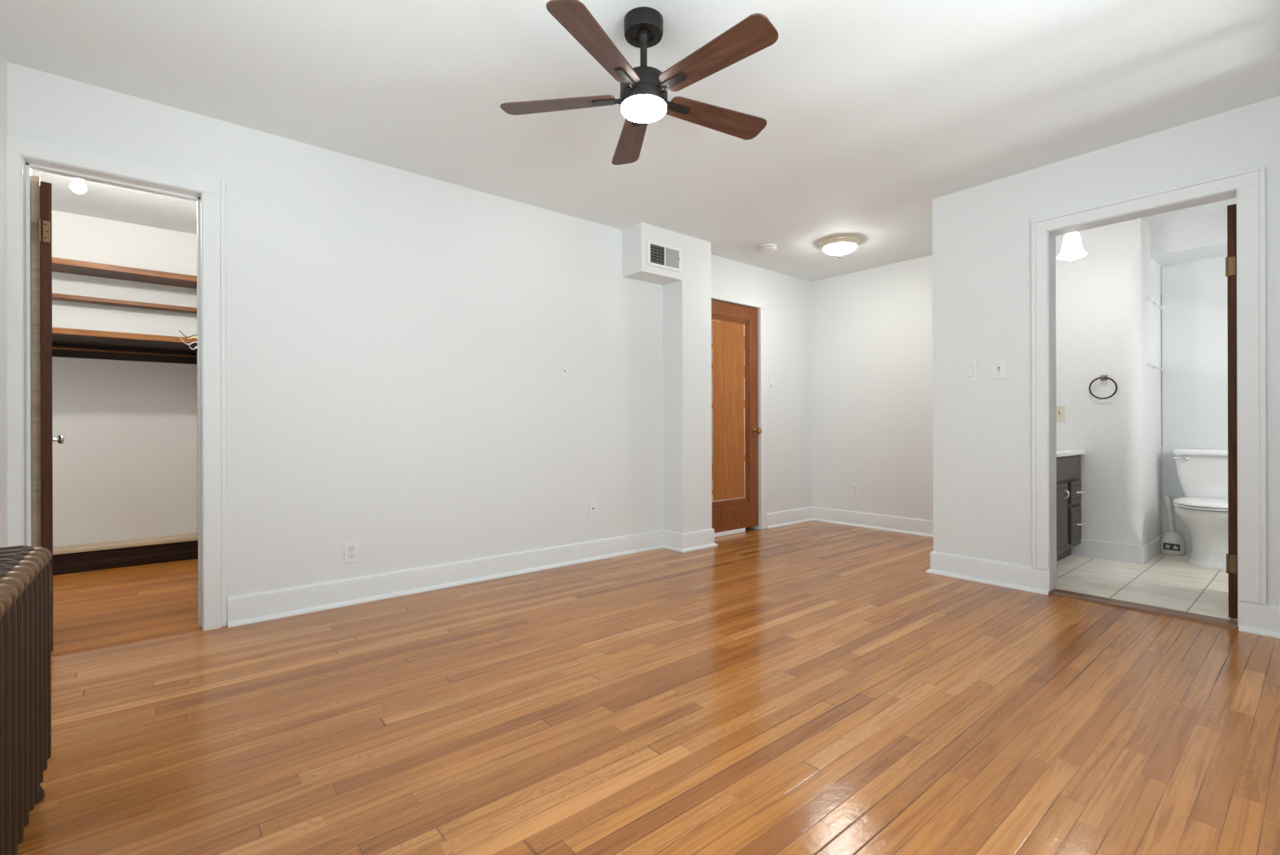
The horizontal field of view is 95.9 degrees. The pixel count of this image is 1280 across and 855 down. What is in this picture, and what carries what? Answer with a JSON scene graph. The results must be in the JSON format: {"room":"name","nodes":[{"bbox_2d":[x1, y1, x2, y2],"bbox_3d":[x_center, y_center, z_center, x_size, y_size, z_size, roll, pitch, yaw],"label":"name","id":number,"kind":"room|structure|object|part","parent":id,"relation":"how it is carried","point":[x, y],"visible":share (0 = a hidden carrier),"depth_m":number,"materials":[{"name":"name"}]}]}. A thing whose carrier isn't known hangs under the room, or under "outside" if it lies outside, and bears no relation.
{"room":"empty bedroom","nodes":[
{"label":"empty bedroom","id":0,"kind":"room"},
{"bbox_2d":[0,46,7,546],"bbox_3d":[-1.402,-0.259,0.858,0.120,2.427,3.710,0,0,-40],"label":"wall","id":1,"kind":"structure","parent":0,"point":[3,436],"depth_m":2.26,"materials":[{"name":"white paint"}]},
{"bbox_2d":[52,209,197,546],"bbox_3d":[-3.798,-0.252,4.113,1.015,2.427,0.120,0,0,-40],"label":"wall","id":2,"kind":"structure","parent":0,"point":[125,468],"depth_m":4.13,"materials":[{"name":"white paint"}]},
{"bbox_2d":[52,326,197,354],"bbox_3d":[-3.568,-0.571,3.836,1.013,0.064,0.599,0,0,-40],"label":"closet shelf","id":3,"kind":"object","parent":2,"relation":"attached to","point":[61,337],"visible":0.55,"depth_m":3.84,"materials":[{"name":"brown wood"}]},
{"bbox_2d":[52,256,197,288],"bbox_3d":[-3.666,-1.067,3.951,1.013,0.040,0.299,0,0,-40],"label":"closet shelf","id":4,"kind":"object","parent":2,"relation":"attached to","point":[63,265],"visible":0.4,"depth_m":3.97,"materials":[{"name":"brown wood"}]},
{"bbox_2d":[52,346,197,364],"bbox_3d":[-3.747,-0.509,4.051,1.013,0.066,0.038,0,0,-40],"label":"hook rail","id":5,"kind":"object","parent":2,"relation":"attached to","point":[56,352],"visible":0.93,"depth_m":4.10,"materials":[{"name":"brown wood"}]},
{"bbox_2d":[52,292,197,314],"bbox_3d":[-3.723,-0.874,4.020,1.013,0.027,0.119,0,0,-40],"label":"closet shelf","id":6,"kind":"object","parent":2,"relation":"attached to","point":[55,296],"visible":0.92,"depth_m":4.05,"materials":[{"name":"brown wood"}]},
{"bbox_2d":[196,232,197,535],"bbox_3d":[-2.729,-0.255,3.714,0.120,2.427,2.100,0,0,-40],"label":"wall","id":7,"kind":"structure","parent":0,"point":[196,232],"depth_m":4.34,"materials":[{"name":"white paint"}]},
{"bbox_2d":[6,62,812,597],"bbox_3d":[-0.438,-0.262,4.161,5.825,2.427,0.140,0,0,-40],"label":"wall","id":8,"kind":"structure","parent":0,"point":[398,340],"depth_m":3.35,"materials":[{"name":"white paint"}]},
{"bbox_2d":[31,174,40,546],"bbox_3d":[-2.562,-0.054,2.446,0.036,2.016,0.020,0,0,-40],"label":"trim","id":9,"kind":"structure","parent":8,"relation":"attached to","point":[36,328],"depth_m":2.44,"materials":[{"name":"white wood"}]},
{"bbox_2d":[37,180,64,651],"bbox_3d":[-2.682,-0.042,2.610,0.544,1.976,0.124,0,0,44],"label":"door","id":10,"kind":"structure","parent":8,"relation":"in","point":[44,223],"depth_m":2.43,"materials":[{"name":"brown wood"}]},
{"bbox_3d":[-2.834,0.059,2.757,0.046,0.046,0.124,0,0,44],"label":"knob","id":11,"kind":"part","parent":10,"relation":"part of","materials":[{"name":"silver metal"}]},
{"bbox_2d":[5,133,226,630],"bbox_3d":[-2.306,-0.113,2.598,0.717,2.140,0.158,0,0,-40],"label":"trim","id":12,"kind":"structure","parent":8,"relation":"attached to","point":[24,154],"depth_m":2.65,"materials":[{"name":"wood"}]},
{"bbox_2d":[343,541,358,563],"bbox_3d":[-1.562,0.676,3.127,0.070,0.114,0.009,0,0,-40],"label":"wall outlet","id":13,"kind":"object","parent":8,"relation":"attached to","point":[351,549],"visible":1,"depth_m":3.12,"materials":[{"name":"white plastic"}]},
{"bbox_2d":[348,552,354,558],"bbox_3d":[-1.561,0.695,3.126,0.036,0.027,0.001,0,0,-40],"label":"receptacle","id":14,"kind":"object","parent":13,"relation":"attached to","point":[351,555],"depth_m":3.12,"materials":[{"name":"white plastic"}]},
{"bbox_2d":[348,546,354,551],"bbox_3d":[-1.561,0.656,3.125,0.036,0.027,0.004,0,0,-40],"label":"receptacle","id":15,"kind":"object","parent":13,"relation":"attached to","point":[350,548],"depth_m":3.12,"materials":[{"name":"white plastic"}]},
{"bbox_2d":[226,528,717,628],"bbox_3d":[-0.682,0.884,3.700,3.182,0.137,0.253,0,0,-40],"label":"baseboard","id":16,"kind":"structure","parent":8,"relation":"attached to","point":[254,608],"depth_m":3.42,"materials":[{"name":"wood"}]},
{"bbox_2d":[559,362,569,379],"bbox_3d":[-0.520,-0.388,3.992,0.070,0.114,0.015,0,0,-40],"label":"light switch","id":17,"kind":"object","parent":8,"relation":"attached to","point":[564,367],"visible":1,"depth_m":3.99,"materials":[{"name":"white plastic"}]},
{"bbox_2d":[588,500,597,517],"bbox_3d":[-0.338,0.584,4.146,0.070,0.114,0.007,0,0,-40],"label":"phone jack","id":18,"kind":"object","parent":8,"relation":"attached to","point":[592,504],"visible":1,"depth_m":4.14,"materials":[{"name":"white plastic"}]},
{"bbox_2d":[710,299,762,537],"bbox_3d":[0.821,-0.076,5.109,0.746,2.045,0.113,0,0,-40],"label":"door","id":19,"kind":"structure","parent":8,"relation":"in","point":[736,432],"depth_m":5.17,"materials":[{"name":"brown wood"}]},
{"bbox_3d":[0.775,-0.143,5.123,0.468,1.594,0.014,0,0,-40],"label":"panel","id":20,"kind":"part","parent":19,"relation":"part of","materials":[{"name":"brown wood"}]},
{"bbox_3d":[0.783,-0.143,5.126,0.531,1.660,0.029,0,0,-40],"label":"panel molding","id":21,"kind":"part","parent":19,"relation":"part of","materials":[{"name":"brown wood"}]},
{"bbox_3d":[1.080,0.036,5.298,0.056,0.056,0.073,0,0,-40],"label":"knob","id":22,"kind":"part","parent":19,"relation":"part of","materials":[{"name":"gold metal"}]},
{"bbox_2d":[710,289,766,529],"bbox_3d":[0.823,-0.115,5.106,0.912,2.125,0.018,0,0,-40],"label":"trim","id":23,"kind":"structure","parent":8,"relation":"attached to","point":[716,294],"depth_m":5.35,"materials":[{"name":"wood"}]},
{"bbox_2d":[768,379,773,391],"bbox_3d":[1.240,-0.392,5.450,0.070,0.114,0.022,0,0,-40],"label":"light switch","id":24,"kind":"object","parent":8,"relation":"attached to","point":[770,381],"visible":1,"depth_m":5.45,"materials":[{"name":"white plastic"}]},
{"bbox_2d":[0,0,1279,281],"bbox_3d":[-0.016,-1.517,3.390,6.155,0.080,6.070,0,0,-40],"label":"ceiling","id":25,"kind":"structure","parent":0,"point":[875,112],"depth_m":2.54,"materials":[{"name":"white paint"}]},
{"bbox_2d":[70,177,86,193],"bbox_3d":[-2.869,-1.332,2.951,0.090,0.272,0.090,0,0,-40],"label":"light bulb","id":26,"kind":"object","parent":25,"relation":"hanging from","point":[77,185],"visible":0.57,"depth_m":2.94,"materials":[{"name":"white glass"}]},
{"bbox_2d":[500,0,778,164],"bbox_3d":[0.041,-1.310,2.086,1.033,0.334,1.015,0,0,-40],"label":"ceiling fan","id":27,"kind":"object","parent":25,"relation":"hanging from","point":[642,101],"visible":1,"depth_m":2.03,"materials":[{"name":"brown wood"}]},
{"bbox_3d":[-0.303,-1.199,2.148,0.430,0.006,0.124,0,12,9],"label":"fan blade","id":28,"kind":"part","parent":27,"relation":"part of","materials":[{"name":"brown wood"}]},
{"bbox_3d":[-0.131,-1.200,1.814,0.124,0.006,0.430,13,6,26],"label":"fan blade","id":29,"kind":"part","parent":27,"relation":"part of","materials":[{"name":"brown wood"}]},
{"bbox_3d":[-0.038,-1.200,2.416,0.124,0.006,0.430,-12,2,-9],"label":"fan blade","id":30,"kind":"part","parent":27,"relation":"part of","materials":[{"name":"brown wood"}]},
{"bbox_3d":[0.298,-1.201,2.246,0.430,0.006,0.124,0,-12,-27],"label":"fan blade","id":31,"kind":"part","parent":27,"relation":"part of","materials":[{"name":"brown wood"}]},
{"bbox_3d":[0.241,-1.201,1.874,0.430,0.006,0.124,0,-12,45],"label":"fan blade","id":32,"kind":"part","parent":27,"relation":"part of","materials":[{"name":"brown wood"}]},
{"bbox_2d":[758,243,776,252],"bbox_3d":[1.047,-1.461,4.728,0.144,0.039,0.144,0,0,-40],"label":"smoke detector","id":33,"kind":"object","parent":25,"relation":"attached to","point":[770,247],"visible":1,"depth_m":4.68,"materials":[{"name":"white plastic"}]},
{"bbox_3d":[1.047,-1.475,4.728,0.144,0.011,0.144,0,0,-40],"label":"mounting plate","id":34,"kind":"part","parent":33,"relation":"part of","materials":[{"name":"white plastic"}]},
{"bbox_2d":[817,234,862,258],"bbox_3d":[1.594,-1.414,4.610,0.340,0.135,0.340,0,0,-40],"label":"ceiling light","id":35,"kind":"object","parent":25,"relation":"attached to","point":[839,245],"visible":1,"depth_m":4.52,"materials":[{"name":"white glass"}]},
{"bbox_3d":[1.594,-1.408,4.610,0.256,0.048,0.256,0,0,-40],"label":"lamp shade","id":36,"kind":"part","parent":35,"relation":"part of","materials":[{"name":"white glass"}]},
{"bbox_2d":[17,520,1279,854],"bbox_3d":[0.345,0.988,3.619,6.750,0.082,5.930,0,0,-40],"label":"floor","id":37,"kind":"structure","parent":0,"point":[809,688],"depth_m":1.91,"materials":[{"name":"brown wood"}]},
{"bbox_2d":[0,545,52,854],"bbox_3d":[-1.299,0.626,1.047,0.230,0.656,1.048,0,0,-40],"label":"radiator","id":38,"kind":"object","parent":37,"relation":"on","point":[25,571],"visible":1,"depth_m":1.23,"materials":[{"name":"metal"}]},
{"bbox_3d":[-1.172,0.332,1.026,0.060,0.052,0.057,0,0,-40],"label":"knob","id":39,"kind":"part","parent":38,"relation":"part of","materials":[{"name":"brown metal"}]},
{"bbox_3d":[-1.214,0.332,1.076,0.060,0.052,0.057,0,0,-40],"label":"knob","id":40,"kind":"part","parent":38,"relation":"part of","materials":[{"name":"brown metal"}]},
{"bbox_3d":[-1.256,0.332,1.126,0.060,0.052,0.057,0,0,-40],"label":"knob","id":41,"kind":"part","parent":38,"relation":"part of","materials":[{"name":"brown metal"}]},
{"bbox_3d":[-1.298,0.332,1.177,0.060,0.052,0.057,0,0,-40],"label":"knob","id":42,"kind":"part","parent":38,"relation":"part of","materials":[{"name":"brown metal"}]},
{"bbox_3d":[-1.339,0.332,1.227,0.060,0.052,0.057,0,0,-40],"label":"knob","id":43,"kind":"part","parent":38,"relation":"part of","materials":[{"name":"brown metal"}]},
{"bbox_3d":[-1.381,0.332,1.278,0.060,0.052,0.057,0,0,-40],"label":"knob","id":44,"kind":"part","parent":38,"relation":"part of","materials":[{"name":"brown metal"}]},
{"bbox_3d":[-1.423,0.332,1.328,0.060,0.052,0.057,0,0,-40],"label":"knob","id":45,"kind":"part","parent":38,"relation":"part of","materials":[{"name":"brown metal"}]},
{"bbox_3d":[-1.465,0.333,1.378,0.060,0.052,0.057,0,0,-40],"label":"knob","id":46,"kind":"part","parent":38,"relation":"part of","materials":[{"name":"brown metal"}]},
{"bbox_3d":[-1.507,0.333,1.429,0.060,0.052,0.057,0,0,-40],"label":"knob","id":47,"kind":"part","parent":38,"relation":"part of","materials":[{"name":"brown metal"}]},
{"bbox_3d":[-1.553,0.912,1.474,0.050,0.085,0.050,0,0,-40],"label":"leg","id":48,"kind":"part","parent":38,"relation":"part of","materials":[{"name":"paint"}]},
{"bbox_3d":[-1.549,0.333,1.479,0.060,0.052,0.057,0,0,-40],"label":"knob","id":49,"kind":"part","parent":38,"relation":"part of","materials":[{"name":"brown metal"}]},
{"bbox_2d":[52,533,197,575],"bbox_3d":[-3.686,0.884,3.983,1.013,0.155,0.217,0,0,-40],"label":"baseboard","id":50,"kind":"structure","parent":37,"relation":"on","point":[77,558],"depth_m":3.98,"materials":[{"name":"brown wood"}]},
{"bbox_2d":[1056,449,1085,561],"bbox_3d":[2.670,0.554,3.994,1.133,0.770,0.462,0,0,-40],"label":"vanity","id":51,"kind":"object","parent":37,"relation":"on","point":[1068,462],"visible":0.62,"depth_m":3.99,"materials":[{"name":"grey wood"}]},
{"bbox_3d":[2.804,0.606,3.857,0.290,0.460,0.020,0,0,-40],"label":"cabinet door","id":52,"kind":"part","parent":51,"relation":"part of","materials":[{"name":"grey wood"}]},
{"bbox_3d":[2.872,0.451,3.885,0.012,0.057,0.025,0,0,-40],"label":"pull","id":53,"kind":"part","parent":51,"relation":"part of","materials":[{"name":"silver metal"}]},
{"bbox_2d":[1056,449,1084,457],"bbox_3d":[2.660,0.184,4.005,1.133,0.028,0.436,0,0,-40],"label":"countertop","id":54,"kind":"structure","parent":51,"relation":"on","point":[1060,453],"depth_m":4.00,"materials":[{"name":"white stone"}]},
{"bbox_3d":[3.068,0.683,4.076,0.255,0.255,0.020,0,0,-40],"label":"drawer","id":55,"kind":"part","parent":51,"relation":"part of","materials":[{"name":"grey wood"}]},
{"bbox_3d":[3.067,0.456,4.076,0.255,0.160,0.020,0,0,-40],"label":"drawer","id":56,"kind":"part","parent":51,"relation":"part of","materials":[{"name":"grey wood"}]},
{"bbox_2d":[1050,588,1239,628],"bbox_3d":[2.594,0.934,3.012,0.114,0.016,0.739,0,0,-40],"label":"threshold","id":57,"kind":"object","parent":37,"relation":"on","point":[1157,610],"visible":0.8,"depth_m":2.96,"materials":[{"name":"brown wood"}]},
{"bbox_2d":[1160,494,1185,555],"bbox_3d":[3.944,0.719,4.282,0.133,0.432,0.136,0,0,-40],"label":"toilet brush","id":58,"kind":"object","parent":37,"relation":"on","point":[1172,543],"visible":1,"depth_m":4.26,"materials":[{"name":"white plastic"}]},
{"bbox_3d":[3.942,0.641,4.302,0.039,0.276,0.061,0,0,-28],"label":"handle","id":59,"kind":"part","parent":58,"relation":"part of","materials":[{"name":"white plastic"}]},
{"bbox_2d":[1172,448,1227,570],"bbox_3d":[3.897,0.546,3.925,0.719,0.779,0.456,0,0,-40],"label":"toilet","id":60,"kind":"object","parent":37,"relation":"on","point":[1202,474],"visible":0.62,"depth_m":3.93,"materials":[{"name":"white ceramic"}]},
{"bbox_3d":[3.878,0.226,4.135,0.030,0.030,0.079,0,0,-40],"label":"flush lever","id":61,"kind":"part","parent":60,"relation":"part of","materials":[{"name":"silver metal"}]},
{"bbox_3d":[4.078,0.178,4.076,0.246,0.042,0.456,0,0,-40],"label":"tank lid","id":62,"kind":"part","parent":60,"relation":"part of","materials":[{"name":"white ceramic"}]},
{"bbox_3d":[3.803,0.525,3.847,0.471,0.013,0.378,0,0,-40],"label":"seat","id":63,"kind":"part","parent":60,"relation":"part of","materials":[{"name":"white plastic"}]},
{"bbox_3d":[3.805,0.503,3.848,0.479,0.020,0.380,0,0,-40],"label":"seat lid","id":64,"kind":"part","parent":60,"relation":"part of","materials":[{"name":"white plastic"}]},
{"bbox_3d":[3.871,0.736,3.903,0.620,0.400,0.380,0,0,-40],"label":"bowl","id":65,"kind":"part","parent":60,"relation":"part of","materials":[{"name":"white ceramic"}]},
{"bbox_3d":[4.083,0.367,4.080,0.217,0.336,0.432,0,0,-40],"label":"tank","id":66,"kind":"part","parent":60,"relation":"part of","materials":[{"name":"white ceramic"}]},
{"bbox_2d":[622,221,711,533],"bbox_3d":[0.223,-0.264,4.476,0.727,2.427,0.220,0,0,-40],"label":"wall column","id":67,"kind":"structure","parent":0,"point":[687,309],"depth_m":4.50,"materials":[{"name":"white paint"}]},
{"bbox_2d":[646,239,681,272],"bbox_3d":[0.186,-1.270,4.296,0.338,0.178,0.013,0,0,-40],"label":"air vent","id":68,"kind":"object","parent":67,"relation":"attached to","point":[660,255],"visible":1,"depth_m":4.29,"materials":[{"name":"white plastic"}]},
{"bbox_3d":[0.241,-1.270,4.345,0.139,0.134,0.003,0,0,-40],"label":"damper plate","id":69,"kind":"part","parent":68,"relation":"part of","materials":[{"name":"grey metal"}]},
{"bbox_2d":[811,255,933,520],"bbox_3d":[2.356,-0.271,5.261,0.120,2.427,1.738,0,0,-40],"label":"wall","id":70,"kind":"structure","parent":0,"point":[872,328],"depth_m":5.36,"materials":[{"name":"white paint"}]},
{"bbox_2d":[851,483,858,495],"bbox_3d":[2.056,0.598,5.525,0.009,0.114,0.070,0,0,-40],"label":"wall outlet","id":71,"kind":"object","parent":70,"relation":"attached to","point":[854,486],"visible":1,"depth_m":5.52,"materials":[{"name":"white plastic"}]},
{"bbox_2d":[1056,232,1087,260],"bbox_3d":[2.769,-1.256,3.705,0.158,0.366,0.158,0,0,-40],"label":"lamp","id":72,"kind":"object","parent":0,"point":[1072,249],"visible":0.78,"depth_m":3.67,"materials":[{"name":"white glass"}]},
{"bbox_3d":[2.769,-1.094,3.705,0.080,0.042,0.080,0,0,-40],"label":"bulb","id":73,"kind":"part","parent":72,"relation":"part of","materials":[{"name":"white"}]},
{"bbox_2d":[932,95,1279,606],"bbox_3d":[2.618,-0.272,2.990,0.120,2.427,2.092,0,0,-40],"label":"wall","id":74,"kind":"structure","parent":0,"point":[982,293],"depth_m":3.41,"materials":[{"name":"white paint"}]},
{"bbox_2d":[964,361,976,381],"bbox_3d":[2.045,-0.344,3.578,0.010,0.114,0.070,0,0,-40],"label":"dimmer switch","id":75,"kind":"object","parent":74,"relation":"attached to","point":[969,368],"visible":1,"depth_m":3.58,"materials":[{"name":"white plastic"}]},
{"bbox_2d":[992,359,1005,378],"bbox_3d":[2.141,-0.349,3.453,0.022,0.114,0.070,0,0,-40],"label":"light switch","id":76,"kind":"object","parent":74,"relation":"attached to","point":[998,365],"visible":1,"depth_m":3.46,"materials":[{"name":"white plastic"}]},
{"bbox_2d":[766,506,1279,638],"bbox_3d":[2.450,0.874,4.055,1.283,0.137,3.710,0,0,-40],"label":"baseboard","id":77,"kind":"structure","parent":74,"relation":"attached to","point":[1257,619],"depth_m":3.60,"materials":[{"name":"wood"}]},
{"bbox_2d":[1030,164,1267,626],"bbox_3d":[2.590,-0.130,3.005,0.144,2.112,0.913,0,0,-40],"label":"trim","id":78,"kind":"structure","parent":74,"relation":"attached to","point":[1248,186],"depth_m":2.70,"materials":[{"name":"wood"}]},
{"bbox_2d":[1225,203,1238,618],"bbox_3d":[3.109,-0.078,3.024,0.689,2.000,0.041,0,0,-43],"label":"door","id":79,"kind":"structure","parent":74,"relation":"in","point":[1230,260],"depth_m":2.79,"materials":[{"name":"brown wood"}]},
{"bbox_2d":[1055,217,1161,546],"bbox_3d":[3.510,-0.251,4.508,0.818,2.380,0.752,0,0,-40],"label":"wall","id":80,"kind":"structure","parent":0,"point":[1106,323],"depth_m":4.11,"materials":[{"name":"white paint"}]},
{"bbox_2d":[1056,405,1064,421],"bbox_3d":[3.127,-0.103,4.312,0.022,0.114,0.070,0,0,-40],"label":"light switch","id":81,"kind":"object","parent":80,"relation":"attached to","point":[1060,410],"visible":0.84,"depth_m":4.31,"materials":[{"name":"beige plastic"}]},
{"bbox_2d":[1088,374,1117,399],"bbox_3d":[3.288,-0.285,4.099,0.045,0.173,0.163,0,0,-40],"label":"towel ring","id":82,"kind":"object","parent":80,"relation":"attached to","point":[1103,377],"visible":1,"depth_m":4.10,"materials":[{"name":"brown metal"}]},
{"bbox_2d":[1070,534,1163,564],"bbox_3d":[3.562,0.875,4.345,0.712,0.123,0.464,0,0,-40],"label":"baseboard","id":83,"kind":"structure","parent":80,"relation":"attached to","point":[1108,550],"depth_m":4.08,"materials":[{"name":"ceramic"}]},
{"bbox_2d":[1146,296,1164,309],"bbox_3d":[3.770,-0.905,4.220,0.523,0.024,0.024,0,0,-40],"label":"bracket","id":84,"kind":"object","parent":80,"relation":"attached to","point":[1148,298],"visible":1,"depth_m":4.22,"materials":[{"name":"white plastic"}]},
{"bbox_2d":[1146,362,1164,371],"bbox_3d":[3.771,-0.440,4.220,0.523,0.024,0.024,0,0,-40],"label":"bracket","id":85,"kind":"object","parent":80,"relation":"attached to","point":[1149,364],"visible":1,"depth_m":4.21,"materials":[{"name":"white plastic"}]},
{"bbox_2d":[1149,210,1227,266],"bbox_3d":[4.210,-1.336,3.792,0.410,0.215,1.248,0,0,-40],"label":"wall","id":86,"kind":"structure","parent":0,"point":[1204,236],"depth_m":4.01,"materials":[{"name":"white paint"}]},
{"bbox_2d":[1141,197,1236,226],"bbox_3d":[3.449,-1.481,3.648,2.005,0.080,2.000,0,0,-40],"label":"ceiling","id":87,"kind":"structure","parent":0,"point":[1221,206],"depth_m":3.88,"materials":[{"name":"white paint"}]},
{"bbox_2d":[1160,255,1227,534],"bbox_3d":[4.418,-0.254,3.961,0.120,2.380,1.248,0,0,-40],"label":"wall","id":88,"kind":"structure","parent":0,"point":[1208,324],"depth_m":4.20,"materials":[{"name":"white paint"}]},
{"bbox_2d":[1161,263,1190,553],"bbox_3d":[4.021,-0.138,4.340,0.007,2.150,0.158,0,0,-40],"label":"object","id":89,"kind":"structure","parent":88,"relation":"attached to","point":[1175,296],"depth_m":4.34,"materials":[{"name":"white paint"}]}
]}

